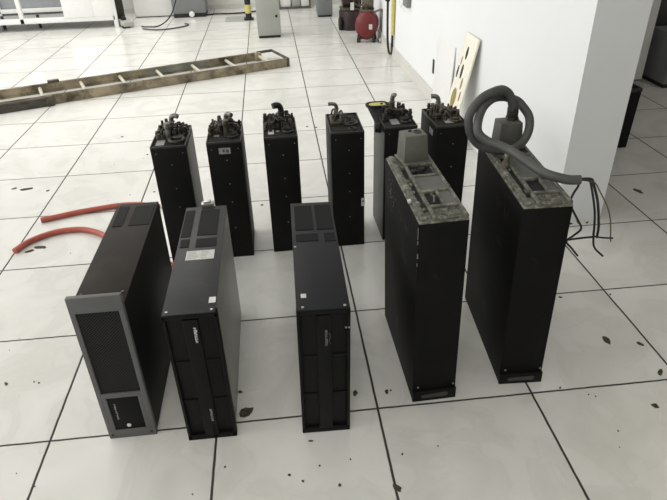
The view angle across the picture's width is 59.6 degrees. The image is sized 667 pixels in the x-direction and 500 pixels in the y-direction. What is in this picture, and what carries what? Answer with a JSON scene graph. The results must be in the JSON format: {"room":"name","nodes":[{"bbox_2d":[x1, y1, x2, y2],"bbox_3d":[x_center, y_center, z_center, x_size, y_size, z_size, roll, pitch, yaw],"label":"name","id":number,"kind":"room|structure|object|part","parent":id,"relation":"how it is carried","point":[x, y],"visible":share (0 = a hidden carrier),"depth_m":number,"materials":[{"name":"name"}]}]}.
{"room":"server room","nodes":[
{"label":"server room","id":0,"kind":"room"},
{"bbox_2d":[122,0,300,8],"bbox_3d":[-2.401,-4.302,6.609,5.658,2.990,0.138,-4,32,-4],"label":"wall","id":1,"kind":"structure","parent":0,"point":[126,3],"depth_m":7.37,"materials":[{"name":"paint"}]},
{"bbox_2d":[124,0,340,12],"bbox_3d":[-2.479,-3.008,7.313,5.410,0.055,0.014,-4,32,-4],"label":"baseboard","id":2,"kind":"structure","parent":1,"relation":"attached to","point":[313,2],"depth_m":7.40,"materials":[{"name":"tile"}]},
{"bbox_2d":[0,3,666,499],"bbox_3d":[-0.063,-0.471,3.236,9.200,0.055,10.074,-4,32,-4],"label":"floor","id":3,"kind":"structure","parent":0,"point":[541,440],"depth_m":2.03,"materials":[{"name":"white tile"}]},
{"bbox_2d":[0,0,119,28],"bbox_3d":[-3.366,-2.872,6.496,1.845,0.736,0.476,-4,32,-4],"label":"workbench","id":4,"kind":"object","parent":3,"relation":"on","point":[12,12],"visible":0.98,"depth_m":6.47,"materials":[{"name":"white metal"}]},
{"bbox_3d":[-3.447,-2.785,6.287,0.046,0.658,0.037,-4,32,-4],"label":"post","id":5,"kind":"part","parent":4,"relation":"part of","materials":[{"name":"white metal"}]},
{"bbox_2d":[0,13,63,19],"bbox_3d":[-3.396,-2.641,6.634,1.771,0.016,0.405,-4,32,-4],"label":"shelf","id":6,"kind":"object","parent":4,"relation":"attached to","point":[3,16],"depth_m":6.67,"materials":[{"name":"white metal"}]},
{"bbox_3d":[-2.828,-2.822,6.316,0.322,0.566,0.007,-4,32,-4],"label":"panel","id":7,"kind":"part","parent":4,"relation":"part of","materials":[{"name":"white metal"}]},
{"bbox_3d":[-2.560,-2.853,6.351,0.221,0.566,0.037,-4,32,-4],"label":"post","id":8,"kind":"part","parent":4,"relation":"part of","materials":[{"name":"white metal"}]},
{"bbox_3d":[-2.450,-2.830,6.384,0.046,0.736,0.037,-4,32,-4],"label":"post","id":9,"kind":"part","parent":4,"relation":"part of","materials":[{"name":"white metal"}]},
{"bbox_2d":[12,227,173,267],"bbox_3d":[-0.959,-0.023,2.485,0.774,0.025,0.228,5,33,10],"label":"hose","id":10,"kind":"object","parent":3,"relation":"on","point":[41,236],"visible":0.43,"depth_m":2.56,"materials":[{"name":"red rubber"}]},
{"bbox_2d":[40,202,160,222],"bbox_3d":[-1.096,-0.189,2.758,0.540,0.025,0.085,-8,32,-9],"label":"hose","id":11,"kind":"object","parent":3,"relation":"on","point":[108,206],"visible":0.78,"depth_m":2.74,"materials":[{"name":"red rubber"}]},
{"bbox_2d":[65,202,171,438],"bbox_3d":[-0.593,0.170,1.739,0.128,0.478,0.570,-4,31,-4],"label":"ups unit","id":12,"kind":"object","parent":3,"relation":"on","point":[115,312],"visible":1,"depth_m":1.56,"materials":[{"name":"black metal"}]},
{"bbox_2d":[76,311,139,393],"bbox_3d":[-0.566,0.259,1.474,0.104,0.270,0.008,-4,31,-4],"label":"grille","id":13,"kind":"object","parent":12,"relation":"attached to","point":[106,339],"depth_m":1.47,"materials":[{"name":"black metal"}]},
{"bbox_3d":[-0.564,0.312,1.504,0.128,0.478,0.014,-4,31,-4],"label":"panel","id":14,"kind":"part","parent":12,"relation":"part of","materials":[{"name":"grey metal"}]},
{"bbox_3d":[-0.599,-0.007,1.641,0.127,0.005,0.555,-4,31,-4],"label":"lid","id":15,"kind":"part","parent":12,"relation":"part of","materials":[{"name":"black metal"}]},
{"bbox_2d":[112,207,128,226],"bbox_3d":[-0.656,-0.103,1.795,0.029,0.002,0.129,-4,32,-4],"label":"vent","id":16,"kind":"object","parent":12,"relation":"attached to","point":[122,212],"depth_m":1.79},
{"bbox_2d":[128,205,154,225],"bbox_3d":[-0.592,-0.108,1.800,0.060,0.002,0.129,-4,32,-4],"label":"vent","id":17,"kind":"object","parent":12,"relation":"attached to","point":[141,215],"depth_m":1.80,"materials":[{"name":"black metal"}]},
{"bbox_2d":[111,0,133,28],"bbox_3d":[-2.432,-2.862,6.521,0.129,0.644,0.506,-21,37,-28],"label":"bracket","id":18,"kind":"object","parent":3,"relation":"on","point":[124,22],"visible":0.88,"depth_m":6.57,"materials":[{"name":"black metal"}]},
{"bbox_3d":[-2.420,-2.624,6.673,0.120,0.051,0.506,-21,37,-28],"label":"foot plate","id":19,"kind":"part","parent":18,"relation":"part of","materials":[{"name":"grey paint"}]},
{"bbox_2d":[0,49,289,113],"bbox_3d":[-1.705,-1.287,4.489,2.852,0.087,0.409,-17,35,-23],"label":"ladder","id":20,"kind":"object","parent":3,"relation":"on","point":[53,85],"visible":1,"depth_m":4.55,"materials":[{"name":"wood"}]},
{"bbox_3d":[-2.442,-0.946,3.993,0.984,0.071,0.040,-17,35,-23],"label":"extension rail","id":21,"kind":"part","parent":20,"relation":"part of","materials":[{"name":"wood"}]},
{"bbox_3d":[-1.853,-1.346,4.609,2.714,0.069,0.019,-17,35,-23],"label":"rail","id":22,"kind":"part","parent":20,"relation":"part of","materials":[{"name":"brown wood"}]},
{"bbox_3d":[-1.294,-1.522,4.847,0.529,0.058,0.004,-17,35,-23],"label":"repair plate","id":23,"kind":"part","parent":20,"relation":"part of","materials":[{"name":"brown wood"}]},
{"bbox_2d":[133,0,173,17],"bbox_3d":[-2.187,-3.260,6.929,0.451,0.874,0.276,-4,32,-4],"label":"base cabinet","id":24,"kind":"object","parent":3,"relation":"on","point":[143,8],"visible":0.8,"depth_m":6.99,"materials":[{"name":"white metal"}]},
{"bbox_2d":[141,0,175,27],"bbox_3d":[-1.929,-2.792,6.555,0.158,0.460,0.585,18,37,29],"label":"cable","id":25,"kind":"object","parent":3,"relation":"on","point":[175,0],"visible":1,"depth_m":6.59,"materials":[{"name":"black rubber"}]},
{"bbox_2d":[142,23,188,29],"bbox_3d":[-1.837,-2.464,6.444,0.513,0.015,0.196,-17,35,-23],"label":"coiled cable","id":26,"kind":"object","parent":3,"relation":"on","point":[184,23],"visible":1,"depth_m":6.39,"materials":[{"name":"black rubber"}]},
{"bbox_2d":[150,113,203,261],"bbox_3d":[-0.608,-0.251,2.319,0.129,0.570,0.220,-4,32,-4],"label":"module","id":27,"kind":"object","parent":3,"relation":"on","point":[172,147],"visible":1,"depth_m":2.20,"materials":[{"name":"metal"}]},
{"bbox_3d":[-0.620,-0.445,2.177,0.024,0.062,0.024,-4,32,-4],"label":"hose stem","id":28,"kind":"part","parent":27,"relation":"part of","materials":[{"name":"rubber"}]},
{"bbox_3d":[-0.614,-0.426,2.210,0.120,0.006,0.211,-4,32,-4],"label":"plate","id":29,"kind":"part","parent":27,"relation":"part of","materials":[{"name":"black metal"}]},
{"bbox_3d":[-0.544,-0.222,2.348,0.001,0.479,0.205,-4,32,-4],"label":"plate","id":30,"kind":"part","parent":27,"relation":"part of","materials":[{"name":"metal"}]},
{"bbox_2d":[171,0,207,17],"bbox_3d":[-1.738,-3.224,6.849,0.386,0.874,0.359,-4,32,-4],"label":"machine","id":31,"kind":"object","parent":3,"relation":"on","point":[183,8],"visible":0.99,"depth_m":6.91,"materials":[{"name":"grey metal"}]},
{"bbox_3d":[-1.724,-3.168,6.720,0.377,0.805,0.005,-4,32,-4],"label":"door","id":32,"kind":"part","parent":31,"relation":"part of","materials":[{"name":"grey paint"}]},
{"bbox_2d":[161,200,240,440],"bbox_3d":[-0.368,0.180,1.732,0.132,0.450,0.575,-4,32,-4],"label":"ups unit","id":33,"kind":"object","parent":3,"relation":"on","point":[201,315],"visible":1,"depth_m":1.54,"materials":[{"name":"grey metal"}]},
{"bbox_2d":[179,239,189,247],"bbox_3d":[-0.423,-0.018,1.656,0.025,0.001,0.045,-4,32,-4],"label":"vent","id":34,"kind":"object","parent":33,"relation":"attached to","point":[183,243],"depth_m":1.66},
{"bbox_2d":[181,210,195,237],"bbox_3d":[-0.438,-0.080,1.756,0.028,0.001,0.163,-4,32,-4],"label":"vent","id":35,"kind":"object","parent":33,"relation":"attached to","point":[188,230],"depth_m":1.74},
{"bbox_3d":[-0.374,0.008,1.617,0.126,0.004,0.552,-4,32,-4],"label":"lid","id":36,"kind":"part","parent":33,"relation":"part of","materials":[{"name":"grey metal"}]},
{"bbox_2d":[195,237,216,246],"bbox_3d":[-0.362,-0.022,1.659,0.059,0.001,0.046,-4,32,-4],"label":"vent","id":37,"kind":"object","parent":33,"relation":"attached to","point":[199,241],"depth_m":1.66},
{"bbox_2d":[197,209,219,235],"bbox_3d":[-0.377,-0.085,1.761,0.058,0.001,0.156,-4,32,-4],"label":"vent","id":38,"kind":"object","parent":33,"relation":"attached to","point":[208,220],"depth_m":1.76,"materials":[{"name":"black metal"}]},
{"bbox_2d":[206,112,254,256],"bbox_3d":[-0.410,-0.269,2.343,0.128,0.566,0.221,-4,32,-4],"label":"module","id":39,"kind":"object","parent":3,"relation":"on","point":[225,142],"visible":1,"depth_m":2.23,"materials":[{"name":"metal"}]},
{"bbox_3d":[-0.416,-0.446,2.233,0.120,0.006,0.211,-4,32,-4],"label":"plate","id":40,"kind":"part","parent":39,"relation":"part of","materials":[{"name":"black metal"}]},
{"bbox_3d":[-0.404,-0.457,2.186,0.024,0.062,0.024,-4,32,-4],"label":"hose stem","id":41,"kind":"part","parent":39,"relation":"part of","materials":[{"name":"grey rubber"}]},
{"bbox_2d":[206,10,255,15],"bbox_3d":[-1.229,-2.885,7.089,0.640,0.017,0.070,-9,33,-11],"label":"cable","id":42,"kind":"object","parent":3,"relation":"on","point":[255,10],"visible":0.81,"depth_m":7.07,"materials":[{"name":"black rubber"}]},
{"bbox_2d":[225,16,245,21],"bbox_3d":[-1.143,-2.697,6.796,0.230,0.006,0.299,-4,32,-4],"label":"floor mat","id":43,"kind":"object","parent":3,"relation":"on","point":[233,18],"visible":0.96,"depth_m":6.77,"materials":[{"name":"grey paint"}]},
{"bbox_2d":[244,0,253,20],"bbox_3d":[-0.988,-2.928,6.598,0.110,0.598,0.110,-4,32,-4],"label":"post","id":44,"kind":"object","parent":3,"relation":"on","point":[246,2],"visible":1,"depth_m":6.67,"materials":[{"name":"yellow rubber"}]},
{"bbox_2d":[255,0,280,37],"bbox_3d":[-0.671,-2.634,5.721,0.230,1.012,0.258,-6,32,-6],"label":"base cabinet","id":45,"kind":"object","parent":3,"relation":"on","point":[267,11],"visible":1,"depth_m":5.79,"materials":[{"name":"grey metal"}]},
{"bbox_2d":[263,102,301,251],"bbox_3d":[-0.203,-0.302,2.366,0.128,0.586,0.220,-5,32,-5],"label":"module","id":46,"kind":"object","parent":3,"relation":"on","point":[280,136],"visible":1,"depth_m":2.26,"materials":[{"name":"metal"}]},
{"bbox_3d":[-0.209,-0.471,2.262,0.120,0.006,0.211,-5,32,-5],"label":"plate","id":47,"kind":"part","parent":46,"relation":"part of","materials":[{"name":"black metal"}]},
{"bbox_2d":[279,0,310,9],"bbox_3d":[-0.496,-3.292,7.201,0.396,0.552,0.198,-4,32,-4],"label":"wire rack","id":48,"kind":"object","parent":3,"relation":"on","point":[279,0],"visible":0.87,"depth_m":7.26,"materials":[{"name":"metal"}]},
{"bbox_2d":[280,0,290,6],"bbox_3d":[-0.602,-3.117,7.291,0.127,0.110,0.155,-4,32,-4],"label":"storage box","id":49,"kind":"object","parent":48,"relation":"in","point":[284,3],"visible":1,"depth_m":7.24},
{"bbox_2d":[291,0,299,5],"bbox_3d":[-0.475,-3.139,7.294,0.109,0.138,0.155,-4,32,-4],"label":"storage box","id":50,"kind":"object","parent":48,"relation":"in","point":[294,2],"visible":1,"depth_m":7.25,"materials":[{"name":"grey paint"}]},
{"bbox_2d":[301,0,308,5],"bbox_3d":[-0.362,-3.132,7.312,0.104,0.101,0.155,-4,32,-4],"label":"storage box","id":51,"kind":"object","parent":48,"relation":"in","point":[303,2],"visible":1,"depth_m":7.26,"materials":[{"name":"white plastic"}]},
{"bbox_2d":[290,202,350,432],"bbox_3d":[-0.047,0.176,1.744,0.132,0.427,0.565,-3,32,-4],"label":"ups unit","id":52,"kind":"object","parent":3,"relation":"on","point":[323,310],"visible":1,"depth_m":1.52,"materials":[{"name":"black metal"}]},
{"bbox_2d":[294,205,313,230],"bbox_3d":[-0.092,-0.099,1.785,0.054,0.001,0.154,-3,32,-4],"label":"vent","id":53,"kind":"object","parent":52,"relation":"attached to","point":[303,214],"depth_m":1.78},
{"bbox_2d":[296,233,318,241],"bbox_3d":[-0.076,-0.036,1.683,0.064,0.001,0.041,-3,32,-4],"label":"vent","id":54,"kind":"object","parent":52,"relation":"attached to","point":[313,236],"depth_m":1.68,"materials":[{"name":"black metal"}]},
{"bbox_3d":[-0.049,-0.003,1.635,0.130,0.005,0.560,-3,32,-4],"label":"lid","id":55,"kind":"part","parent":52,"relation":"part of","materials":[{"name":"black metal"}]},
{"bbox_2d":[314,204,333,229],"bbox_3d":[-0.031,-0.103,1.789,0.051,0.002,0.154,-3,32,-4],"label":"vent","id":56,"kind":"object","parent":52,"relation":"attached to","point":[323,216],"depth_m":1.78,"materials":[{"name":"black metal"}]},
{"bbox_2d":[324,232,335,240],"bbox_3d":[-0.011,-0.038,1.685,0.031,0.002,0.046,-3,32,-4],"label":"vent","id":57,"kind":"object","parent":52,"relation":"attached to","point":[330,236],"depth_m":1.68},
{"bbox_2d":[316,0,332,16],"bbox_3d":[-0.121,-3.199,6.598,0.175,1.012,0.230,-4,32,-4],"label":"base cabinet","id":58,"kind":"object","parent":3,"relation":"on","point":[323,7],"visible":1,"depth_m":6.72,"materials":[{"name":"grey metal"}]},
{"bbox_2d":[4,126,662,494],"bbox_3d":[-0.155,-0.077,2.554,3.334,0.003,2.708,-4,32,-4],"label":"crumbs","id":59,"kind":"object","parent":3,"relation":"on","point":[244,412],"visible":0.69,"depth_m":1.74,"materials":[{"name":"black"}]},
{"bbox_2d":[325,102,364,245],"bbox_3d":[0.048,-0.312,2.398,0.129,0.557,0.221,-4,32,-4],"label":"module","id":60,"kind":"object","parent":3,"relation":"on","point":[344,131],"visible":1,"depth_m":2.30,"materials":[{"name":"metal"}]},
{"bbox_3d":[0.042,-0.493,2.286,0.120,0.006,0.211,-4,32,-4],"label":"plate","id":61,"kind":"part","parent":60,"relation":"part of","materials":[{"name":"black metal"}]},
{"bbox_2d":[338,0,361,30],"bbox_3d":[0.185,-2.516,6.081,0.276,0.386,0.248,-4,32,-4],"label":"compressor","id":62,"kind":"object","parent":3,"relation":"on","point":[349,10],"visible":0.82,"depth_m":6.01,"materials":[{"name":"brown metal"}]},
{"bbox_3d":[0.183,-2.433,6.131,0.247,0.193,0.248,-4,32,-4],"label":"tank","id":63,"kind":"part","parent":62,"relation":"part of","materials":[{"name":"brown metal"}]},
{"bbox_3d":[0.180,-2.525,6.074,0.221,0.023,0.184,-4,32,-4],"label":"mount plate","id":64,"kind":"part","parent":62,"relation":"part of","materials":[{"name":"brown metal"}]},
{"bbox_3d":[0.183,-2.602,6.010,0.193,0.166,0.166,-4,32,-4],"label":"motor","id":65,"kind":"part","parent":62,"relation":"part of","materials":[{"name":"brown metal"}]},
{"bbox_2d":[355,0,382,42],"bbox_3d":[0.348,-2.230,5.563,0.273,0.442,0.218,3,32,8],"label":"tank","id":66,"kind":"object","parent":3,"relation":"on","point":[367,21],"visible":0.97,"depth_m":5.51,"materials":[{"name":"red metal"}]},
{"bbox_3d":[0.323,-2.176,5.604,0.216,0.262,0.214,3,32,8],"label":"tank","id":67,"kind":"part","parent":66,"relation":"part of","materials":[{"name":"red metal"}]},
{"bbox_3d":[0.318,-2.283,5.530,0.129,0.016,0.147,3,32,8],"label":"mount plate","id":68,"kind":"part","parent":66,"relation":"part of","materials":[{"name":"brown metal"}]},
{"bbox_3d":[0.323,-2.350,5.487,0.106,0.156,0.097,3,32,8],"label":"motor","id":69,"kind":"part","parent":66,"relation":"part of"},
{"bbox_2d":[365,93,417,239],"bbox_3d":[0.230,-0.351,2.430,0.171,0.580,0.232,-5,32,-5],"label":"module","id":70,"kind":"object","parent":3,"relation":"on","point":[388,119],"visible":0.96,"depth_m":2.33,"materials":[{"name":"metal"}]},
{"bbox_3d":[0.187,-0.541,2.342,0.102,0.067,0.170,-5,32,-5],"label":"handle","id":71,"kind":"part","parent":70,"relation":"part of","materials":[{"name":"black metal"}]},
{"bbox_3d":[0.174,-0.486,2.312,0.020,0.040,0.041,-5,32,-5],"label":"knob","id":72,"kind":"part","parent":70,"relation":"part of","materials":[{"name":"black plastic"}]},
{"bbox_3d":[0.189,-0.302,2.449,0.002,0.470,0.218,-5,32,-5],"label":"plate","id":73,"kind":"part","parent":70,"relation":"part of","materials":[{"name":"grey metal"}]},
{"bbox_3d":[0.233,-0.565,2.327,0.024,0.062,0.024,-5,32,-5],"label":"hose stem","id":74,"kind":"part","parent":70,"relation":"part of","materials":[{"name":"grey rubber"}]},
{"bbox_3d":[0.246,-0.522,2.321,0.120,0.006,0.211,-5,32,-5],"label":"plate","id":75,"kind":"part","parent":70,"relation":"part of","materials":[{"name":"black metal"}]},
{"bbox_3d":[0.253,-0.314,2.451,0.128,0.493,0.218,-5,32,-5],"label":"casing","id":76,"kind":"part","parent":70,"relation":"part of","materials":[{"name":"black metal"}]},
{"bbox_2d":[385,128,469,401],"bbox_3d":[0.254,0.039,1.705,0.140,0.687,0.426,-5,32,-5],"label":"battery module","id":77,"kind":"object","parent":3,"relation":"on","point":[427,224],"visible":1,"depth_m":1.58,"materials":[{"name":"metal"}]},
{"bbox_3d":[0.242,-0.177,1.568,0.124,0.019,0.404,-6,32,-5],"label":"frame","id":78,"kind":"part","parent":77,"relation":"part of","materials":[{"name":"grey metal"}]},
{"bbox_3d":[0.260,-0.178,1.564,0.071,0.006,0.081,-6,32,-5],"label":"cell plate","id":79,"kind":"part","parent":77,"relation":"part of","materials":[{"name":"grey metal"}]},
{"bbox_3d":[0.293,0.421,1.702,0.129,0.039,0.008,-6,32,-5],"label":"kick plate","id":80,"kind":"part","parent":77,"relation":"part of","materials":[{"name":"black metal"}]},
{"bbox_3d":[0.291,-0.133,1.490,0.030,0.006,0.072,-6,32,-5],"label":"cell plate","id":81,"kind":"part","parent":77,"relation":"part of","materials":[{"name":"grey metal"}]},
{"bbox_2d":[431,37,455,105],"bbox_3d":[0.697,-1.094,3.711,0.028,0.460,0.377,-4,32,-4],"label":"sheet","id":82,"kind":"object","parent":3,"relation":"on","point":[446,52],"visible":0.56,"depth_m":3.67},
{"bbox_2d":[421,94,467,201],"bbox_3d":[0.446,-0.348,2.423,0.130,0.570,0.220,-6,32,-6],"label":"module","id":83,"kind":"object","parent":3,"relation":"on","point":[447,140],"visible":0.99,"depth_m":2.29,"materials":[{"name":"metal"}]},
{"bbox_3d":[0.441,-0.523,2.314,0.120,0.006,0.211,-6,32,-6],"label":"plate","id":84,"kind":"part","parent":83,"relation":"part of","materials":[{"name":"black metal"}]},
{"bbox_2d":[446,32,480,112],"bbox_3d":[0.699,-0.893,3.268,0.126,0.590,0.216,-4,32,-4],"label":"board","id":85,"kind":"object","parent":3,"relation":"on","point":[471,43],"visible":0.73,"depth_m":3.20,"materials":[{"name":"beige wood"}]},
{"bbox_2d":[464,85,612,383],"bbox_3d":[0.538,-0.048,1.735,0.324,0.788,0.454,-18,36,-25],"label":"battery module","id":86,"kind":"object","parent":3,"relation":"on","point":[521,215],"visible":1,"depth_m":1.65,"materials":[{"name":"metal"}]},
{"bbox_3d":[0.489,-0.253,1.644,0.021,0.039,0.024,-4,32,-1],"label":"valve stem","id":87,"kind":"part","parent":86,"relation":"part of","materials":[{"name":"gold metal"}]},
{"bbox_3d":[0.539,0.032,1.789,0.127,0.593,0.433,-4,32,-1],"label":"casing","id":88,"kind":"part","parent":86,"relation":"part of","materials":[{"name":"black metal"}]},
{"bbox_3d":[0.561,0.383,1.749,0.129,0.039,0.008,-4,32,-1],"label":"kick plate","id":89,"kind":"part","parent":86,"relation":"part of","materials":[{"name":"black metal"}]},
{"bbox_3d":[0.542,-0.233,1.639,0.070,0.006,0.145,-4,32,-1],"label":"cell plate","id":90,"kind":"part","parent":86,"relation":"part of","materials":[{"name":"grey metal"}]},
{"bbox_3d":[0.526,-0.223,1.628,0.124,0.019,0.430,-4,32,-1],"label":"frame","id":91,"kind":"part","parent":86,"relation":"part of","materials":[{"name":"grey metal"}]},
{"bbox_3d":[0.571,-0.170,1.536,0.024,0.006,0.072,-4,32,-1],"label":"cell plate","id":92,"kind":"part","parent":86,"relation":"part of","materials":[{"name":"grey metal"}]},
{"bbox_2d":[617,83,642,147],"bbox_3d":[1.513,-0.759,3.248,0.236,0.338,0.215,-4,32,-4],"label":"waste bin","id":93,"kind":"object","parent":3,"relation":"on","point":[636,90],"visible":0.24,"depth_m":3.15,"materials":[{"name":"black plastic"}]},
{"bbox_2d":[633,81,643,85],"bbox_3d":[2.087,-1.197,4.218,0.304,0.023,0.064,-4,32,-4],"label":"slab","id":94,"kind":"object","parent":3,"relation":"on","point":[638,83],"visible":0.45,"depth_m":4.20,"materials":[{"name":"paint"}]},
{"bbox_2d":[634,0,660,81],"bbox_3d":[2.170,-2.423,3.593,0.124,2.760,0.110,-4,32,-4],"label":"steel post","id":95,"kind":"object","parent":3,"relation":"on","point":[656,3],"visible":0.42,"depth_m":4.13,"materials":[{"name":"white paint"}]},
{"bbox_2d":[642,26,666,87],"bbox_3d":[2.561,-1.399,4.193,0.474,0.368,0.308,-4,32,-4],"label":"machine","id":96,"kind":"object","parent":3,"relation":"on","point":[655,69],"visible":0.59,"depth_m":4.18,"materials":[{"name":"black metal"}]},
{"bbox_2d":[655,0,666,25],"bbox_3d":[2.713,-2.178,4.216,0.874,1.656,0.313,-4,32,-4],"label":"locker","id":97,"kind":"object","parent":3,"relation":"on","point":[661,20],"visible":0.02,"depth_m":4.29,"materials":[{"name":"black metal"}]},
{"bbox_2d":[361,0,652,220],"bbox_3d":[0.638,-2.934,4.270,0.288,2.990,5.893,-5,32,-5],"label":"wall","id":98,"kind":"structure","parent":0,"point":[573,63],"depth_m":2.48,"materials":[{"name":"white paint"}]},
{"bbox_2d":[385,0,395,54],"bbox_3d":[0.483,-2.081,4.957,0.053,0.814,0.183,-7,32,-8],"label":"hanging cable","id":99,"kind":"object","parent":98,"relation":"hanging from","point":[387,1],"visible":1,"depth_m":5.03,"materials":[{"name":"black rubber"}]},
{"bbox_2d":[376,28,432,102],"bbox_3d":[0.447,-2.127,5.728,0.025,0.087,4.232,-5,32,-5],"label":"baseboard","id":100,"kind":"structure","parent":98,"relation":"attached to","point":[404,64],"depth_m":4.57,"materials":[{"name":"tile"}]},
{"bbox_2d":[399,0,410,7],"bbox_3d":[0.545,-1.961,4.507,0.033,0.195,0.354,-4,32,-4],"label":"outlet box","id":101,"kind":"object","parent":98,"relation":"attached to","point":[407,3],"visible":1,"depth_m":4.38,"materials":[{"name":"grey paint"}]}
]}

